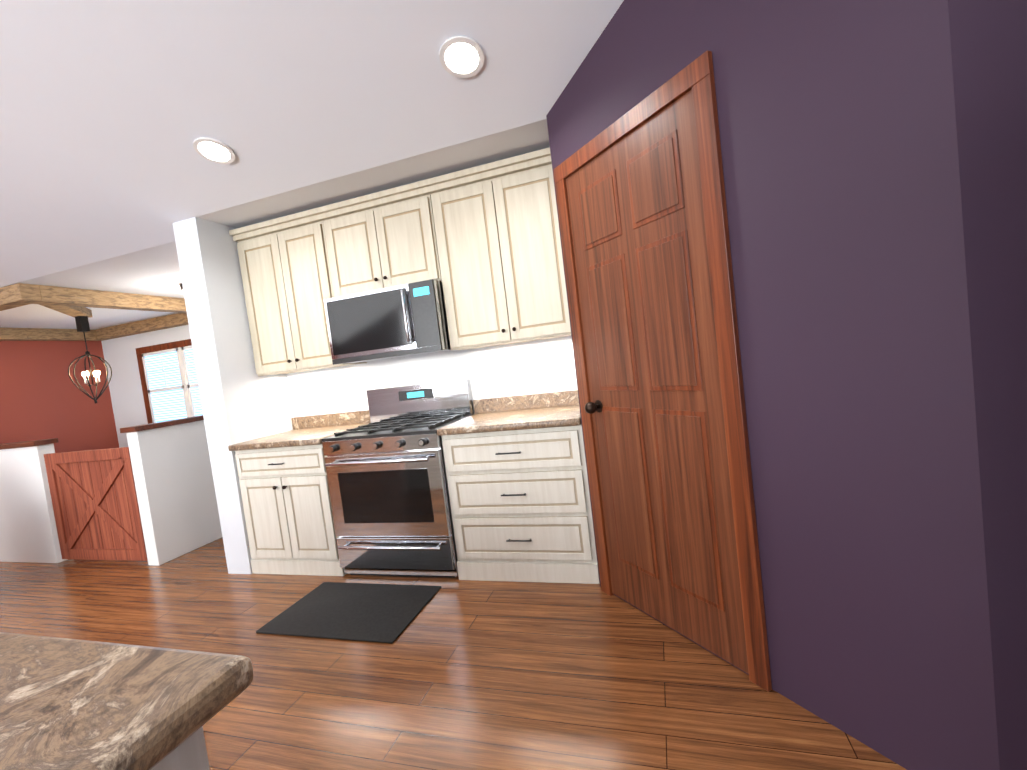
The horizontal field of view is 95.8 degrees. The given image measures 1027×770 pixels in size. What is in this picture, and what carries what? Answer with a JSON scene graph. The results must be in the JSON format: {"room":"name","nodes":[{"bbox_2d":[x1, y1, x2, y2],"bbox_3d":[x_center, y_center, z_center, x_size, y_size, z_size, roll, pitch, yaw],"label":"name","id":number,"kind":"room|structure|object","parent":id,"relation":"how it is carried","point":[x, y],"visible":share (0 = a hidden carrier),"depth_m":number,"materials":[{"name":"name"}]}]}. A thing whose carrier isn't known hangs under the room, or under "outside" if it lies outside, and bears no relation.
{"room":"kitchen","nodes":[
{"label":"kitchen","id":0,"kind":"room"},
{"bbox_2d":[0,438,67,562],"bbox_3d":[-5.301,1.148,4.478,2.743,1.080,0.170,-6,3,17],"label":"wall","id":1,"kind":"structure","parent":0,"point":[28,531],"depth_m":4.10,"materials":[{"name":"white paint"}]},
{"bbox_2d":[44,447,147,560],"bbox_3d":[-3.498,1.006,3.887,1.040,0.930,0.036,-6,3,17],"label":"gate","id":2,"kind":"object","parent":1,"relation":"attached to","point":[95,504],"visible":0.9,"depth_m":3.88,"materials":[{"name":"brown wood"}]},
{"bbox_2d":[0,341,118,452],"bbox_3d":[-7.621,-0.075,2.319,0.120,4.300,9.990,-6,3,17],"label":"wall","id":3,"kind":"structure","parent":0,"point":[42,396],"depth_m":6.34,"materials":[{"name":"paint"}]},
{"bbox_2d":[101,325,190,447],"bbox_3d":[-3.862,-0.751,6.287,4.770,4.300,0.120,-6,3,17],"label":"wall","id":4,"kind":"structure","parent":0,"point":[125,388],"depth_m":6.84,"materials":[{"name":"white paint"}]},
{"bbox_2d":[135,339,202,423],"bbox_3d":[-4.590,0.003,6.485,1.720,1.240,0.059,-6,3,17],"label":"window","id":5,"kind":"structure","parent":4,"relation":"in","point":[169,381],"depth_m":6.59,"materials":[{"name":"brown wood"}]},
{"bbox_2d":[120,415,221,565],"bbox_3d":[-2.600,0.784,4.753,0.170,1.120,2.333,-6,3,17],"label":"wall","id":6,"kind":"structure","parent":0,"point":[174,486],"depth_m":3.85,"materials":[{"name":"white paint"}]},
{"bbox_2d":[173,217,292,573],"bbox_3d":[-1.849,-0.892,4.398,0.210,4.300,2.520,-6,3,17],"label":"wall","id":7,"kind":"structure","parent":0,"point":[241,400],"depth_m":3.28,"materials":[{"name":"white paint"}]},
{"bbox_2d":[0,119,549,329],"bbox_3d":[-2.223,-1.241,4.497,9.350,0.170,2.550,-6,3,17],"label":"ceiling","id":8,"kind":"structure","parent":0,"point":[154,271],"depth_m":3.23,"materials":[{"name":"white paint"}]},
{"bbox_2d":[0,283,188,340],"bbox_3d":[-5.206,-0.768,5.461,2.713,0.148,2.232,-6,3,17],"label":"ceiling beams","id":9,"kind":"structure","parent":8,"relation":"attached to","point":[74,302],"depth_m":5.03,"materials":[{"name":"brown wood"}]},
{"bbox_2d":[68,316,111,403],"bbox_3d":[-4.861,-0.283,5.312,0.375,0.999,0.382,-6,3,17],"label":"chandelier","id":10,"kind":"object","parent":9,"relation":"hanging from","point":[82,323],"visible":1,"depth_m":5.30,"materials":[{"name":"metal"}]},
{"bbox_2d":[0,0,623,286],"bbox_3d":[-3.369,-1.668,1.008,9.350,1.674,5.011,-6,3,17],"label":"ceiling slope","id":11,"kind":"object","parent":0,"point":[111,111],"visible":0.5,"depth_m":2.23,"materials":[{"name":"white paint"}]},
{"bbox_2d":[193,137,234,163],"bbox_3d":[-1.645,-1.288,2.555,0.196,0.068,0.190,-6,3,17],"label":"recessed light","id":12,"kind":"object","parent":11,"relation":"attached to","point":[213,150],"visible":0.98,"depth_m":2.54,"materials":[{"name":"white plastic"}]},
{"bbox_2d":[439,36,483,77],"bbox_3d":[-0.229,-1.448,2.054,0.196,0.068,0.190,-6,3,17],"label":"recessed light","id":13,"kind":"object","parent":11,"relation":"attached to","point":[461,56],"visible":1,"depth_m":2.04,"materials":[{"name":"white plastic"}]},
{"bbox_2d":[286,336,577,416],"bbox_3d":[0.035,-1.055,3.177,4.310,4.300,0.120,-6,3,17],"label":"wall","id":14,"kind":"structure","parent":0,"point":[542,366],"depth_m":3.35,"materials":[{"name":"white paint"}]},
{"bbox_2d":[230,211,366,375],"bbox_3d":[-1.554,-0.636,3.474,0.845,1.040,0.306,-6,3,17],"label":"upper cabinet","id":15,"kind":"object","parent":14,"relation":"attached to","point":[288,267],"depth_m":3.33,"materials":[{"name":"wood"}]},
{"bbox_2d":[341,394,351,409],"bbox_3d":[-1.305,0.133,3.628,0.075,0.115,0.008,-6,3,17],"label":"electrical outlet","id":16,"kind":"object","parent":14,"relation":"attached to","point":[346,400],"visible":1,"depth_m":3.62,"materials":[{"name":"white plastic"}]},
{"bbox_2d":[329,183,440,295],"bbox_3d":[-0.857,-0.937,3.233,0.826,0.585,0.306,-6,3,17],"label":"upper cabinet","id":17,"kind":"object","parent":14,"relation":"attached to","point":[385,241],"depth_m":3.07,"materials":[{"name":"wood"}]},
{"bbox_2d":[323,279,455,364],"bbox_3d":[-0.815,-0.414,3.191,0.818,0.443,0.449,-6,3,17],"label":"microwave","id":18,"kind":"object","parent":17,"relation":"attached to","point":[402,321],"visible":0.98,"depth_m":3.01,"materials":[{"name":"silver metal"}]},
{"bbox_2d":[292,390,578,429],"bbox_3d":[-0.637,0.193,3.422,2.454,0.099,0.019,-6,3,17],"label":"backsplash","id":19,"kind":"structure","parent":14,"relation":"attached to","point":[562,398],"depth_m":3.26,"materials":[{"name":"beige stone"}]},
{"bbox_2d":[429,151,570,349],"bbox_3d":[-0.068,-0.791,3.005,0.923,1.040,0.306,-6,3,17],"label":"upper cabinet","id":20,"kind":"object","parent":14,"relation":"attached to","point":[482,243],"depth_m":2.85,"materials":[{"name":"wood"}]},
{"bbox_2d":[0,537,906,769],"bbox_3d":[-4.333,1.790,1.485,12.250,0.100,10.150,-6,3,17],"label":"floor","id":21,"kind":"structure","parent":0,"point":[457,674],"depth_m":1.90,"materials":[{"name":"brown wood"}]},
{"bbox_2d":[164,738,209,769],"bbox_3d":[-1.473,0.989,0.677,2.140,0.884,0.640,-6,3,17],"label":"kitchen island","id":22,"kind":"object","parent":21,"relation":"on","point":[196,758],"depth_m":0.62,"materials":[{"name":"stone"}]},
{"bbox_2d":[0,632,252,769],"bbox_3d":[-1.682,0.553,0.528,2.500,0.045,1.010,-6,3,17],"label":"island countertop","id":23,"kind":"structure","parent":22,"relation":"on","point":[66,704],"depth_m":0.57,"materials":[{"name":"brown stone"}]},
{"bbox_2d":[229,446,346,575],"bbox_3d":[-1.455,0.833,3.427,0.768,0.890,0.596,-6,3,17],"label":"base cabinet","id":24,"kind":"object","parent":21,"relation":"on","point":[285,493],"depth_m":3.14,"materials":[{"name":"wood"}]},
{"bbox_2d":[228,422,370,449],"bbox_3d":[-1.515,0.373,3.388,0.772,0.040,0.627,-6,3,17],"label":"countertop","id":25,"kind":"structure","parent":24,"relation":"on","point":[313,437],"depth_m":3.18,"materials":[{"name":"beige stone"}]},
{"bbox_2d":[256,582,440,643],"bbox_3d":[-0.900,1.254,2.605,0.840,0.012,0.540,-6,3,17],"label":"mat","id":26,"kind":"object","parent":21,"relation":"on","point":[379,613],"visible":0.96,"depth_m":2.55,"materials":[{"name":"black rubber"}]},
{"bbox_2d":[322,379,473,577],"bbox_3d":[-0.725,0.611,3.138,0.818,1.185,0.677,-6,3,17],"label":"range","id":27,"kind":"object","parent":21,"relation":"on","point":[388,489],"visible":0.96,"depth_m":2.90,"materials":[{"name":"silver metal"}]},
{"bbox_2d":[442,422,599,583],"bbox_3d":[0.103,0.670,2.936,0.847,0.890,0.596,-6,3,17],"label":"base cabinet","id":28,"kind":"object","parent":21,"relation":"on","point":[518,485],"depth_m":2.64,"materials":[{"name":"wood"}]},
{"bbox_2d":[437,406,580,437],"bbox_3d":[0.044,0.211,2.896,0.850,0.040,0.627,-6,3,17],"label":"countertop","id":29,"kind":"structure","parent":28,"relation":"on","point":[548,417],"depth_m":2.70,"materials":[{"name":"beige stone"}]},
{"bbox_2d":[546,0,1026,769],"bbox_3d":[0.976,-1.100,1.914,1.760,4.300,1.730,-6,3,17],"label":"wall","id":30,"kind":"structure","parent":0,"point":[874,158],"depth_m":1.25,"materials":[{"name":"purple paint"}]},
{"bbox_2d":[553,50,771,691],"bbox_3d":[0.564,-0.003,2.010,0.679,2.215,0.679,-6,3,17],"label":"pantry door","id":31,"kind":"structure","parent":30,"relation":"in","point":[642,208],"depth_m":1.88,"materials":[{"name":"brown wood"}]}
]}

